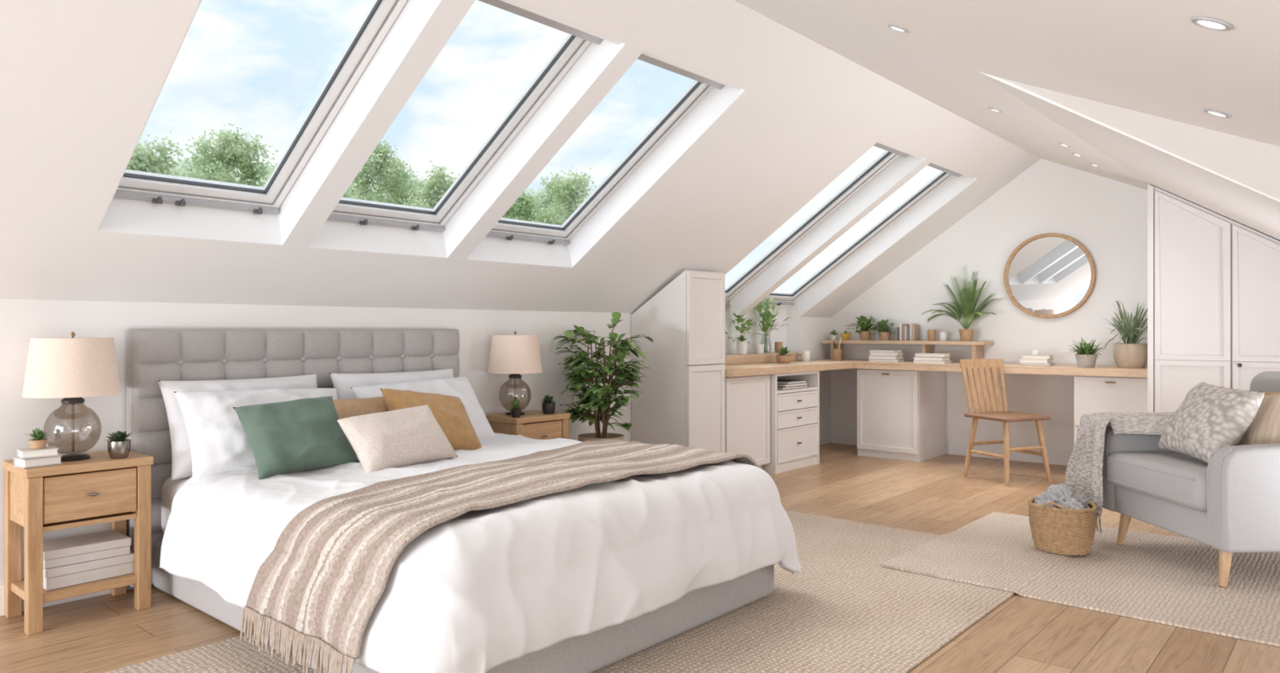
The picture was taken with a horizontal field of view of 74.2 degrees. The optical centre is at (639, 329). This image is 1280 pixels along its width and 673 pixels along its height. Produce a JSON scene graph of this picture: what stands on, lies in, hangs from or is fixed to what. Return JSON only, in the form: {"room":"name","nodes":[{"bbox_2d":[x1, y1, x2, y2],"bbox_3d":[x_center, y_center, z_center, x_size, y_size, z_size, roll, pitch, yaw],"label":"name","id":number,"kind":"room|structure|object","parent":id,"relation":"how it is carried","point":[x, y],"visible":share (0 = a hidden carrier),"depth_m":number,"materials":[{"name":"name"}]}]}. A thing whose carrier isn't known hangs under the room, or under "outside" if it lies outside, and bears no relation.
{"room":"attic bedroom","nodes":[
{"label":"attic bedroom","id":0,"kind":"room"},
{"bbox_2d":[27,439,47,449],"bbox_3d":[-2.060,0.391,2.899,0.056,0.030,0.056,0,0,41],"label":"pot","id":1,"kind":"object","parent":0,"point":[34,444],"depth_m":2.88,"materials":[{"name":"beige ceramic"}]},
{"bbox_2d":[106,439,130,458],"bbox_3d":[-1.890,0.433,3.072,0.076,0.062,0.076,0,0,41],"label":"pot","id":2,"kind":"object","parent":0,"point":[117,448],"depth_m":3.05,"materials":[{"name":"grey metal"}]},
{"bbox_2d":[0,286,831,585],"bbox_3d":[-1.072,0.340,4.567,0.200,1.360,8.300,0,0,41],"label":"wall","id":3,"kind":"structure","parent":0,"point":[20,320],"depth_m":3.82,"materials":[{"name":"paint"}]},
{"bbox_2d":[0,431,831,617],"bbox_3d":[-0.996,0.965,4.488,0.015,0.110,8.280,0,0,41],"label":"baseboard","id":4,"kind":"structure","parent":3,"relation":"attached to","point":[824,437],"depth_m":3.19,"materials":[{"name":"white paint"}]},
{"bbox_2d":[786,297,799,351],"bbox_3d":[0.775,-0.045,6.645,0.129,0.470,1.659,0,0,41],"label":"trim","id":5,"kind":"structure","parent":3,"relation":"attached to","point":[793,330],"depth_m":7.26,"materials":[{"name":"white paint"}]},
{"bbox_2d":[542,402,555,414],"bbox_3d":[-0.506,0.434,4.685,0.076,0.060,0.076,0,0,41],"label":"pot","id":6,"kind":"object","parent":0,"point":[548,408],"depth_m":4.66,"materials":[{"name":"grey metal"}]},
{"bbox_2d":[0,0,1279,317],"bbox_3d":[0.685,-0.788,3.111,4.939,1.580,8.400,0,0,41],"label":"ceiling","id":7,"kind":"structure","parent":0,"point":[82,81],"depth_m":3.29,"materials":[{"name":"paint"}]},
{"bbox_2d":[114,0,407,214],"bbox_3d":[-1.305,-0.870,2.877,1.122,0.816,0.652,0,0,41],"label":"window","id":8,"kind":"structure","parent":7,"relation":"attached to","point":[158,188],"depth_m":3.14,"materials":[{"name":"white paint"}]},
{"bbox_2d":[327,0,602,231],"bbox_3d":[-0.788,-0.870,3.474,1.122,0.816,0.692,0,0,41],"label":"window","id":9,"kind":"structure","parent":7,"relation":"in","point":[364,212],"depth_m":3.70,"materials":[{"name":"white paint"}]},
{"bbox_2d":[97,0,977,316],"bbox_3d":[0.105,-0.704,4.771,1.674,1.189,5.370,0,0,41],"label":"skylight frames","id":10,"kind":"structure","parent":7,"relation":"attached to","point":[422,28],"depth_m":3.63,"materials":[{"name":"white paint"}]},
{"bbox_2d":[485,53,724,244],"bbox_3d":[-0.248,-0.870,4.098,1.122,0.816,0.722,0,0,41],"label":"window","id":11,"kind":"structure","parent":7,"relation":"attached to","point":[510,229],"depth_m":4.34,"materials":[{"name":"white paint"}]},
{"bbox_2d":[724,142,908,302],"bbox_3d":[0.991,-0.740,5.823,1.508,1.076,0.692,0,0,41],"label":"window","id":12,"kind":"structure","parent":7,"relation":"attached to","point":[891,154],"depth_m":5.99,"materials":[{"name":"white paint"}]},
{"bbox_2d":[762,163,961,306],"bbox_3d":[1.567,-0.740,6.488,1.508,1.076,0.852,0,0,41],"label":"window trim","id":13,"kind":"structure","parent":7,"relation":"attached to","point":[779,298],"depth_m":6.78,"materials":[{"name":"white paint"}]},
{"bbox_2d":[1191,16,1233,31],"bbox_3d":[1.009,-0.541,1.494,0.068,0.030,0.062,0,0,-43],"label":"recessed light","id":14,"kind":"object","parent":7,"relation":"in","point":[1206,22],"visible":1,"depth_m":1.49,"materials":[{"name":"white"}]},
{"bbox_2d":[1204,109,1231,118],"bbox_3d":[1.568,-0.588,2.300,0.068,0.030,0.062,0,0,-43],"label":"recessed light","id":15,"kind":"object","parent":7,"relation":"in","point":[1215,113],"visible":1,"depth_m":2.29,"materials":[{"name":"white"}]},
{"bbox_2d":[0,443,1279,672],"bbox_3d":[0.681,1.080,3.115,4.950,0.120,8.400,0,0,41],"label":"floor","id":16,"kind":"structure","parent":0,"point":[105,633],"depth_m":2.95,"materials":[{"name":"brown wood"}]},
{"bbox_2d":[2,450,153,635],"bbox_3d":[-2.020,0.743,3.053,0.319,0.555,0.390,0,0,41],"label":"nightstand","id":17,"kind":"object","parent":16,"relation":"on","point":[99,489],"visible":0.91,"depth_m":2.97,"materials":[{"name":"brown wood"}]},
{"bbox_2d":[13,454,62,468],"bbox_3d":[-2.060,0.449,2.899,0.085,0.030,0.115,0,0,33],"label":"book","id":18,"kind":"object","parent":17,"relation":"on","point":[53,460],"visible":0.8,"depth_m":2.87,"materials":[{"name":"paper"}]},
{"bbox_2d":[17,446,58,459],"bbox_3d":[-2.060,0.420,2.899,0.078,0.026,0.105,0,0,45],"label":"book","id":19,"kind":"object","parent":18,"relation":"on","point":[49,451],"visible":0.96,"depth_m":2.87,"materials":[{"name":"paper"}]},
{"bbox_2d":[26,428,48,449],"bbox_3d":[-2.062,0.371,2.900,0.063,0.069,0.078,0,0,-11],"label":"succulent","id":20,"kind":"object","parent":19,"relation":"on","point":[37,442],"visible":1,"depth_m":2.89,"materials":[{"name":"green plant"}]},
{"bbox_2d":[22,332,120,461],"bbox_3d":[-2.036,0.235,3.041,0.296,0.458,0.296,0,0,41],"label":"table lamp","id":21,"kind":"object","parent":17,"relation":"on","point":[73,369],"visible":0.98,"depth_m":2.94,"materials":[{"name":"fabric"}]},
{"bbox_2d":[11,573,137,603],"bbox_3d":[-2.027,0.910,3.059,0.276,0.030,0.356,0,0,41],"label":"shelf","id":22,"kind":"object","parent":17,"relation":"attached to","point":[43,596],"depth_m":2.95,"materials":[{"name":"brown wood"}]},
{"bbox_2d":[43,551,133,591],"bbox_3d":[-2.017,0.858,3.063,0.200,0.072,0.280,0,0,39],"label":"storage box","id":23,"kind":"object","parent":17,"relation":"on","point":[64,576],"visible":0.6,"depth_m":2.99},
{"bbox_2d":[43,530,131,568],"bbox_3d":[-2.020,0.791,3.059,0.190,0.060,0.270,0,0,42],"label":"storage box","id":24,"kind":"object","parent":23,"relation":"on","point":[62,552],"visible":0.75,"depth_m":3.02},
{"bbox_2d":[104,431,133,458],"bbox_3d":[-1.893,0.416,3.073,0.096,0.097,0.100,0,0,41],"label":"succulent","id":25,"kind":"object","parent":17,"relation":"on","point":[118,447],"visible":1,"depth_m":3.05,"materials":[{"name":"metal"}]},
{"bbox_2d":[484,410,569,439],"bbox_3d":[-0.625,0.743,4.663,0.319,0.555,0.390,0,0,41],"label":"nightstand","id":26,"kind":"object","parent":16,"relation":"on","point":[534,424],"visible":0.41,"depth_m":4.56,"materials":[{"name":"brown wood"}]},
{"bbox_2d":[506,399,521,417],"bbox_3d":[-0.664,0.416,4.497,0.084,0.095,0.083,0,0,41],"label":"potted plant","id":27,"kind":"object","parent":26,"relation":"on","point":[516,411],"visible":1,"depth_m":4.48,"materials":[{"name":"green plant"}]},
{"bbox_2d":[487,331,542,415],"bbox_3d":[-0.683,0.235,4.633,0.296,0.458,0.296,0,0,41],"label":"table lamp","id":28,"kind":"object","parent":26,"relation":"on","point":[515,355],"visible":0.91,"depth_m":4.52,"materials":[{"name":"fabric"}]},
{"bbox_2d":[539,395,555,414],"bbox_3d":[-0.516,0.412,4.683,0.094,0.103,0.091,0,0,16],"label":"succulent","id":29,"kind":"object","parent":26,"relation":"on","point":[548,406],"visible":1,"depth_m":4.66,"materials":[{"name":"ceramic"}]},
{"bbox_2d":[104,510,1014,672],"bbox_3d":[0.032,1.015,2.995,1.786,0.008,3.670,0,0,41],"label":"rug","id":30,"kind":"object","parent":16,"relation":"on","point":[844,612],"visible":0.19,"depth_m":2.90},
{"bbox_2d":[126,328,773,672],"bbox_3d":[-0.747,0.502,3.270,1.970,1.015,1.595,0,0,41],"label":"bed","id":31,"kind":"object","parent":30,"relation":"on","point":[153,355],"visible":0.3,"depth_m":3.31,"materials":[{"name":"grey fabric"}]},
{"bbox_2d":[157,373,317,480],"bbox_3d":[-1.594,0.380,3.465,0.227,0.371,0.661,0,0,39],"label":"pillow","id":32,"kind":"object","parent":31,"relation":"on","point":[181,468],"visible":0.29,"depth_m":3.26,"materials":[{"name":"white fabric"}]},
{"bbox_2d":[173,388,337,484],"bbox_3d":[-1.441,0.400,3.312,0.286,0.338,0.647,0,0,44],"label":"pillow","id":33,"kind":"object","parent":31,"relation":"on","point":[219,442],"visible":0.45,"depth_m":3.13,"materials":[{"name":"white fabric"}]},
{"bbox_2d":[329,368,453,399],"bbox_3d":[-1.125,0.380,4.004,0.223,0.371,0.663,0,0,45],"label":"pillow","id":34,"kind":"object","parent":31,"relation":"on","point":[343,383],"visible":0.2,"depth_m":3.90,"materials":[{"name":"white fabric"}]},
{"bbox_2d":[159,433,800,672],"bbox_3d":[-0.527,0.702,3.111,1.634,0.455,1.745,0,0,41],"label":"duvet","id":35,"kind":"object","parent":31,"relation":"on","point":[478,591],"visible":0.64,"depth_m":2.52,"materials":[{"name":"white fabric"}]},
{"bbox_2d":[232,395,359,479],"bbox_3d":[-1.263,0.389,3.125,0.241,0.263,0.380,0,0,42],"label":"cushion","id":36,"kind":"object","parent":35,"relation":"on","point":[300,435],"visible":0.98,"depth_m":3.05,"materials":[{"name":"green fabric"}]},
{"bbox_2d":[333,396,388,455],"bbox_3d":[-1.114,0.395,3.479,0.194,0.226,0.320,0,0,41],"label":"cushion","id":37,"kind":"object","parent":35,"relation":"on","point":[345,408],"visible":0.2,"depth_m":3.44,"materials":[{"name":"beige fabric"}]},
{"bbox_2d":[335,404,457,473],"bbox_3d":[-0.915,0.415,3.220,0.200,0.223,0.444,0,0,37],"label":"cushion","id":38,"kind":"object","parent":35,"relation":"on","point":[412,436],"visible":0.97,"depth_m":3.14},
{"bbox_2d":[350,377,495,438],"bbox_3d":[-0.966,0.400,3.866,0.288,0.339,0.668,0,0,37],"label":"pillow","id":39,"kind":"object","parent":35,"relation":"on","point":[460,387],"visible":0.36,"depth_m":3.94,"materials":[{"name":"white fabric"}]},
{"bbox_2d":[379,388,481,450],"bbox_3d":[-0.874,0.395,3.588,0.250,0.305,0.448,0,0,40],"label":"cushion","id":40,"kind":"object","parent":35,"relation":"on","point":[450,413],"visible":0.56,"depth_m":3.56,"materials":[{"name":"yellow fabric"}]},
{"bbox_2d":[240,440,758,672],"bbox_3d":[-0.336,0.688,2.906,0.685,0.464,1.756,0,0,41],"label":"throw blanket","id":41,"kind":"object","parent":35,"relation":"on","point":[323,580],"visible":0.96,"depth_m":2.37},
{"bbox_2d":[551,311,653,442],"bbox_3d":[-0.209,0.456,4.942,0.578,1.128,0.560,0,0,28],"label":"potted tree","id":42,"kind":"object","parent":16,"relation":"on","point":[597,395],"visible":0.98,"depth_m":4.89,"materials":[{"name":"green plant"}]},
{"bbox_2d":[631,270,724,453],"bbox_3d":[0.252,0.323,5.573,0.476,1.395,0.395,0,0,41],"label":"cabinet","id":43,"kind":"object","parent":16,"relation":"on","point":[682,402],"visible":0.78,"depth_m":5.42,"materials":[{"name":"paint"}]},
{"bbox_2d":[724,374,769,469],"bbox_3d":[0.564,0.666,5.933,0.476,0.708,0.543,0,0,41],"label":"base cabinet","id":44,"kind":"object","parent":16,"relation":"on","point":[747,398],"visible":0.48,"depth_m":5.79,"materials":[{"name":"paint"}]},
{"bbox_2d":[724,359,1147,377],"bbox_3d":[1.947,0.285,5.904,2.603,0.050,2.314,0,0,41],"label":"countertop","id":45,"kind":"structure","parent":44,"relation":"on","point":[771,368],"depth_m":6.09,"materials":[{"name":"brown wood"}]},
{"bbox_2d":[722,351,801,364],"bbox_3d":[0.814,0.225,6.611,0.226,0.069,1.640,0,0,41],"label":"window ledge","id":46,"kind":"object","parent":45,"relation":"on","point":[766,357],"visible":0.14,"depth_m":6.53,"materials":[{"name":"brown wood"}]},
{"bbox_2d":[724,313,760,354],"bbox_3d":[0.777,0.021,6.570,0.258,0.336,0.326,0,0,25],"label":"trailing plant","id":47,"kind":"object","parent":46,"relation":"on","point":[741,345],"visible":0.94,"depth_m":6.54,"materials":[{"name":"green plant"}]},
{"bbox_2d":[755,344,764,354],"bbox_3d":[0.950,0.151,6.678,0.091,0.075,0.070,0,0,-18],"label":"mug","id":48,"kind":"object","parent":46,"relation":"on","point":[759,348],"visible":1,"depth_m":6.64,"materials":[{"name":"white ceramic"}]},
{"bbox_2d":[747,297,792,351],"bbox_3d":[1.014,-0.034,6.802,0.297,0.446,0.320,0,0,-26],"label":"plant","id":49,"kind":"object","parent":46,"relation":"on","point":[766,317],"visible":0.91,"depth_m":6.81,"materials":[{"name":"green plant"}]},
{"bbox_2d":[774,342,782,353],"bbox_3d":[1.134,0.144,6.929,0.064,0.090,0.064,0,0,41],"label":"cup","id":50,"kind":"object","parent":46,"relation":"on","point":[778,345],"visible":0.87,"depth_m":6.90,"materials":[{"name":"beige ceramic"}]},
{"bbox_2d":[776,346,791,363],"bbox_3d":[1.118,0.194,6.573,0.127,0.129,0.124,0,0,16],"label":"potted plant","id":51,"kind":"object","parent":45,"relation":"on","point":[783,357],"visible":1,"depth_m":6.54,"materials":[{"name":"green plant"}]},
{"bbox_2d":[797,351,810,361],"bbox_3d":[1.350,0.216,6.942,0.093,0.085,0.072,0,0,-21],"label":"mug","id":52,"kind":"object","parent":45,"relation":"on","point":[806,355],"visible":1,"depth_m":6.92,"materials":[{"name":"white ceramic"}]},
{"bbox_2d":[831,349,841,360],"bbox_3d":[1.680,0.211,7.224,0.084,0.095,0.084,0,0,41],"label":"pot","id":53,"kind":"object","parent":45,"relation":"on","point":[836,353],"visible":1,"depth_m":7.19,"materials":[{"name":"wood"}]},
{"bbox_2d":[868,359,904,362],"bbox_3d":[2.022,0.250,6.941,0.240,0.018,0.170,0,0,35],"label":"book","id":54,"kind":"object","parent":45,"relation":"on","point":[869,360],"visible":0.91,"depth_m":6.88,"materials":[{"name":"paper"}]},
{"bbox_2d":[868,355,902,359],"bbox_3d":[2.016,0.225,6.946,0.234,0.030,0.158,0,0,38],"label":"book","id":55,"kind":"object","parent":54,"relation":"on","point":[884,357],"visible":0.84,"depth_m":6.88,"materials":[{"name":"paper"}]},
{"bbox_2d":[870,352,903,355],"bbox_3d":[2.022,0.198,6.941,0.228,0.024,0.146,0,0,36],"label":"book","id":56,"kind":"object","parent":55,"relation":"on","point":[871,353],"visible":0.93,"depth_m":6.88,"materials":[{"name":"paper"}]},
{"bbox_2d":[869,350,902,352],"bbox_3d":[2.016,0.176,6.946,0.222,0.018,0.134,0,0,45],"label":"book","id":57,"kind":"object","parent":56,"relation":"on","point":[870,351],"visible":1,"depth_m":6.89,"materials":[{"name":"paper"}]},
{"bbox_2d":[822,340,993,359],"bbox_3d":[2.196,0.174,7.063,1.390,0.169,0.233,0,0,41],"label":"wall shelf","id":58,"kind":"object","parent":45,"relation":"on","point":[927,347],"visible":0.64,"depth_m":6.88,"materials":[{"name":"brown wood"}]},
{"bbox_2d":[845,315,880,340],"bbox_3d":[1.915,-0.018,7.272,0.328,0.213,0.244,0,0,41],"label":"potted plant","id":59,"kind":"object","parent":58,"relation":"on","point":[863,322],"visible":0.99,"depth_m":7.24,"materials":[{"name":"green plant"}]},
{"bbox_2d":[868,319,896,340],"bbox_3d":[2.045,-0.001,7.148,0.260,0.179,0.257,0,0,41],"label":"potted plant","id":60,"kind":"object","parent":58,"relation":"on","point":[885,335],"visible":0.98,"depth_m":7.12,"materials":[{"name":"green plant"}]},
{"bbox_2d":[911,324,919,341],"bbox_3d":[2.282,0.023,7.006,0.020,0.132,0.110,0,0,41],"label":"book","id":61,"kind":"object","parent":58,"relation":"on","point":[915,328],"visible":1,"depth_m":6.98,"materials":[{"name":"paper"}]},
{"bbox_2d":[927,329,936,341],"bbox_3d":[2.377,0.044,6.898,0.068,0.090,0.068,0,0,41],"label":"cup","id":62,"kind":"object","parent":58,"relation":"on","point":[931,334],"visible":1,"depth_m":6.87,"materials":[{"name":"beige ceramic"}]},
{"bbox_2d":[921,265,1002,341],"bbox_3d":[2.514,-0.208,6.671,0.622,0.594,0.391,0,0,41],"label":"potted palm","id":63,"kind":"object","parent":58,"relation":"on","point":[966,334],"visible":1,"depth_m":6.65,"materials":[{"name":"green plant"}]},
{"bbox_2d":[958,328,973,341],"bbox_3d":[2.576,0.042,6.686,0.116,0.095,0.116,0,0,41],"label":"pot","id":64,"kind":"object","parent":58,"relation":"on","point":[966,335],"depth_m":6.64,"materials":[{"name":"beige ceramic"}]},
{"bbox_2d":[913,360,951,364],"bbox_3d":[2.280,0.250,6.598,0.240,0.018,0.160,0,0,38],"label":"book","id":65,"kind":"object","parent":45,"relation":"on","point":[914,362],"visible":0.89,"depth_m":6.54,"materials":[{"name":"paper"}]},
{"bbox_2d":[913,356,950,361],"bbox_3d":[2.275,0.225,6.603,0.234,0.030,0.148,0,0,42],"label":"book","id":66,"kind":"object","parent":65,"relation":"on","point":[915,358],"visible":0.89,"depth_m":6.55,"materials":[{"name":"paper"}]},
{"bbox_2d":[915,353,949,357],"bbox_3d":[2.280,0.198,6.598,0.228,0.024,0.136,0,0,39],"label":"book","id":67,"kind":"object","parent":66,"relation":"on","point":[931,355],"visible":1,"depth_m":6.55,"materials":[{"name":"paper"}]},
{"bbox_2d":[1020,362,1054,366],"bbox_3d":[2.905,0.250,6.189,0.200,0.018,0.150,0,0,39],"label":"book","id":68,"kind":"object","parent":45,"relation":"on","point":[1021,363],"visible":0.88,"depth_m":6.13,"materials":[{"name":"paper"}]},
{"bbox_2d":[1019,358,1053,363],"bbox_3d":[2.899,0.225,6.194,0.194,0.030,0.138,0,0,42],"label":"book","id":69,"kind":"object","parent":68,"relation":"on","point":[1021,360],"visible":0.96,"depth_m":6.14,"materials":[{"name":"paper"}]},
{"bbox_2d":[1022,355,1053,359],"bbox_3d":[2.905,0.198,6.189,0.188,0.024,0.126,0,0,36],"label":"book","id":70,"kind":"object","parent":69,"relation":"on","point":[1027,357],"visible":1,"depth_m":6.15,"materials":[{"name":"paper"}]},
{"bbox_2d":[1068,336,1102,368],"bbox_3d":[3.073,0.152,5.841,0.264,0.214,0.292,0,0,41],"label":"grassy plant","id":71,"kind":"object","parent":45,"relation":"on","point":[1086,357],"visible":1,"depth_m":5.81,"materials":[{"name":"green plant"}]},
{"bbox_2d":[1097,300,1147,368],"bbox_3d":[3.346,0.028,5.840,0.400,0.462,0.464,0,0,41],"label":"spiky plant","id":72,"kind":"object","parent":45,"relation":"on","point":[1129,354],"visible":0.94,"depth_m":5.75,"materials":[{"name":"green plant"}]},
{"bbox_2d":[762,371,819,475],"bbox_3d":[0.979,0.666,6.359,0.514,0.708,0.625,0,0,41],"label":"drawer unit","id":73,"kind":"object","parent":16,"relation":"on","point":[794,414],"visible":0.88,"depth_m":6.18,"materials":[{"name":"paint"}]},
{"bbox_2d":[777,385,808,390],"bbox_3d":[1.058,0.425,6.307,0.240,0.017,0.340,0,0,43],"label":"folder","id":74,"kind":"object","parent":73,"relation":"in","point":[803,386],"visible":0.34,"depth_m":6.19,"materials":[{"name":"paper"}]},
{"bbox_2d":[777,382,807,387],"bbox_3d":[1.064,0.406,6.315,0.240,0.017,0.310,0,0,41],"label":"folder","id":75,"kind":"object","parent":74,"relation":"on","point":[802,384],"visible":0.32,"depth_m":6.19,"materials":[{"name":"paper"}]},
{"bbox_2d":[777,379,806,384],"bbox_3d":[1.071,0.388,6.322,0.240,0.017,0.280,0,0,39],"label":"folder","id":76,"kind":"object","parent":75,"relation":"on","point":[779,381],"visible":0.62,"depth_m":6.23,"materials":[{"name":"paper"}]},
{"bbox_2d":[857,368,945,462],"bbox_3d":[2.120,0.666,6.888,0.515,0.708,0.571,0,0,41],"label":"base cabinet","id":77,"kind":"object","parent":16,"relation":"on","point":[901,414],"visible":0.95,"depth_m":6.70,"materials":[{"name":"paint"}]},
{"bbox_2d":[960,359,1051,486],"bbox_3d":[2.479,0.615,5.782,0.401,0.814,0.461,0,0,-22],"label":"desk chair","id":78,"kind":"object","parent":16,"relation":"on","point":[1006,416],"visible":1,"depth_m":5.85,"materials":[{"name":"brown wood"}]},
{"bbox_2d":[880,511,1279,647],"bbox_3d":[2.415,1.009,3.353,2.440,0.020,1.430,0,0,41],"label":"rug","id":79,"kind":"object","parent":16,"relation":"on","point":[1158,579],"visible":0.91,"depth_m":3.50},
{"bbox_2d":[1027,493,1097,555],"bbox_3d":[1.918,0.879,3.849,0.285,0.235,0.293,0,0,41],"label":"wicker basket","id":80,"kind":"object","parent":79,"relation":"on","point":[1054,531],"visible":0.94,"depth_m":3.74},
{"bbox_2d":[1034,498,1057,513],"bbox_3d":[1.841,0.813,3.817,0.112,0.110,0.110,0,0,41],"label":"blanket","id":81,"kind":"object","parent":80,"relation":"in","point":[1040,503],"visible":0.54,"depth_m":3.80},
{"bbox_2d":[1045,484,1073,504],"bbox_3d":[1.899,0.752,3.827,0.115,0.110,0.111,0,0,35],"label":"ball","id":82,"kind":"object","parent":80,"relation":"in","point":[1055,493],"visible":0.73,"depth_m":3.80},
{"bbox_2d":[1056,497,1084,517],"bbox_3d":[1.917,0.806,3.777,0.133,0.126,0.126,0,0,41],"label":"blanket","id":83,"kind":"object","parent":80,"relation":"in","point":[1072,503],"visible":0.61,"depth_m":3.75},
{"bbox_2d":[1072,493,1089,509],"bbox_3d":[1.985,0.807,3.865,0.117,0.114,0.120,0,0,19],"label":"ball","id":84,"kind":"object","parent":80,"relation":"in","point":[1079,498],"visible":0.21,"depth_m":3.83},
{"bbox_2d":[1102,371,1279,587],"bbox_3d":[2.610,0.603,3.668,0.854,0.815,0.840,0,0,-2],"label":"armchair","id":85,"kind":"object","parent":79,"relation":"on","point":[1229,504],"visible":0.76,"depth_m":3.38,"materials":[{"name":"grey fabric"}]},
{"bbox_2d":[1065,412,1173,535],"bbox_3d":[2.309,0.671,4.031,0.496,0.559,0.338,0,0,-2],"label":"throw blanket","id":86,"kind":"object","parent":85,"relation":"on","point":[1084,470],"visible":0.82,"depth_m":3.96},
{"bbox_2d":[1106,452,1208,511],"bbox_3d":[2.513,0.646,3.664,0.660,0.152,0.650,0,0,-2],"label":"seat cushion","id":87,"kind":"object","parent":85,"relation":"on","point":[1175,479],"depth_m":3.62,"materials":[{"name":"grey fabric"}]},
{"bbox_2d":[1157,382,1264,463],"bbox_3d":[2.450,0.398,3.652,0.243,0.324,0.422,0,0,7],"label":"cushion","id":88,"kind":"object","parent":85,"relation":"on","point":[1210,417],"visible":0.95,"depth_m":3.54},
{"bbox_2d":[1236,394,1279,445],"bbox_3d":[2.632,0.407,3.599,0.160,0.307,0.320,0,0,-1],"label":"cushion","id":89,"kind":"object","parent":85,"relation":"on","point":[1264,428],"visible":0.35,"depth_m":3.52,"materials":[{"name":"beige fabric"}]},
{"bbox_2d":[1074,375,1147,445],"bbox_3d":[3.312,0.666,5.843,0.455,0.708,0.591,0,0,41],"label":"base cabinet","id":90,"kind":"object","parent":16,"relation":"on","point":[1092,394],"visible":0.43,"depth_m":5.65,"materials":[{"name":"paint"}]},
{"bbox_2d":[1147,183,1279,412],"bbox_3d":[3.963,0.047,5.170,1.378,1.946,0.781,0,0,41],"label":"wardrobe","id":91,"kind":"object","parent":16,"relation":"on","point":[1214,279],"visible":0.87,"depth_m":5.16,"materials":[{"name":"paint"}]},
{"bbox_2d":[801,147,1147,454],"bbox_3d":[3.414,-0.280,6.271,4.950,2.600,0.150,0,0,41],"label":"wall","id":92,"kind":"structure","parent":0,"point":[1108,217],"depth_m":6.62,"materials":[{"name":"paint"}]},
{"bbox_2d":[948,440,1072,466],"bbox_3d":[2.925,0.965,6.584,1.060,0.110,0.015,0,0,41],"label":"baseboard","id":93,"kind":"structure","parent":92,"relation":"attached to","point":[955,448],"depth_m":6.59,"materials":[{"name":"white paint"}]},
{"bbox_2d":[1004,233,1096,318],"bbox_3d":[3.091,-0.407,6.409,0.644,0.644,0.033,0,2,41],"label":"round mirror","id":94,"kind":"object","parent":92,"relation":"attached to","point":[1046,275],"visible":1,"depth_m":6.41,"materials":[{"name":"brown wood"}]},
{"bbox_2d":[978,71,1279,241],"bbox_3d":[3.206,-0.328,3.838,1.980,1.228,3.800,0,0,41],"label":"ceiling","id":95,"kind":"structure","parent":0,"point":[1237,179],"depth_m":2.92,"materials":[{"name":"paint"}]},
{"label":"outside","id":96,"kind":"structure","parent":0,"visible":0},
{"bbox_3d":[-20.163,6.120,43.926,72.000,0.200,100.000,0,0,41],"label":"ground","id":97,"kind":"structure","parent":96,"visible":0},
{"bbox_2d":[125,130,195,177],"bbox_3d":[-12.019,1.133,20.488,3.304,11.924,3.235,0,0,4],"label":"tree","id":98,"kind":"object","parent":97,"relation":"on","point":[144,161],"visible":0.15,"depth_m":20.45,"materials":[{"name":"green plant"}]},
{"bbox_2d":[168,152,236,179],"bbox_3d":[-21.073,-0.648,40.450,4.585,15.558,4.047,0,0,-36],"label":"tree","id":99,"kind":"object","parent":97,"relation":"on","point":[179,167],"visible":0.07,"depth_m":39.75,"materials":[{"name":"green plant"}]},
{"bbox_2d":[178,123,275,186],"bbox_3d":[-13.332,-0.733,27.448,3.155,12.032,3.195,0,0,-33],"label":"tree","id":100,"kind":"object","parent":97,"relation":"on","point":[229,153],"visible":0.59,"depth_m":27.11,"materials":[{"name":"green plant"}]},
{"bbox_2d":[228,158,275,186],"bbox_3d":[-16.808,0.025,38.698,4.047,15.558,4.585,0,0,8],"label":"tree","id":101,"kind":"object","parent":97,"relation":"on","point":[269,167],"visible":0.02,"depth_m":37.94,"materials":[{"name":"green plant"}]},
{"bbox_2d":[247,149,366,199],"bbox_3d":[-9.402,1.043,23.581,3.235,11.924,3.304,0,0,-32],"label":"tree","id":102,"kind":"object","parent":97,"relation":"on","point":[264,180],"visible":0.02,"depth_m":23.39,"materials":[{"name":"green plant"}]},
{"bbox_2d":[347,135,420,205],"bbox_3d":[-9.642,-1.181,31.580,3.155,12.032,3.195,0,0,-42],"label":"tree","id":103,"kind":"object","parent":97,"relation":"on","point":[378,164],"visible":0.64,"depth_m":31.05,"materials":[{"name":"green plant"}]},
{"bbox_2d":[375,171,426,206],"bbox_3d":[-12.178,-0.474,44.353,4.585,15.558,4.047,0,0,7],"label":"tree","id":104,"kind":"object","parent":97,"relation":"on","point":[416,179],"visible":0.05,"depth_m":43.45,"materials":[{"name":"green plant"}]},
{"bbox_2d":[399,160,459,208],"bbox_3d":[-6.313,0.683,26.995,3.235,11.924,3.304,0,0,22],"label":"tree","id":105,"kind":"object","parent":97,"relation":"on","point":[436,188],"visible":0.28,"depth_m":26.69,"materials":[{"name":"green plant"}]},
{"bbox_2d":[502,184,546,222],"bbox_3d":[-5.406,-0.397,36.661,3.155,12.032,3.195,0,0,12],"label":"tree","id":106,"kind":"object","parent":97,"relation":"on","point":[523,202],"visible":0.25,"depth_m":36.32,"materials":[{"name":"green plant"}]},
{"bbox_2d":[524,186,567,222],"bbox_3d":[-6.427,-2.104,57.258,4.047,15.558,4.585,0,0,-41],"label":"tree","id":107,"kind":"object","parent":97,"relation":"on","point":[540,193],"visible":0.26,"depth_m":56.58,"materials":[{"name":"green plant"}]},
{"bbox_2d":[528,166,596,225],"bbox_3d":[-2.488,-0.127,31.518,3.304,11.924,3.235,0,0,-14],"label":"tree","id":108,"kind":"object","parent":97,"relation":"on","point":[571,191],"visible":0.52,"depth_m":30.89,"materials":[{"name":"green plant"}]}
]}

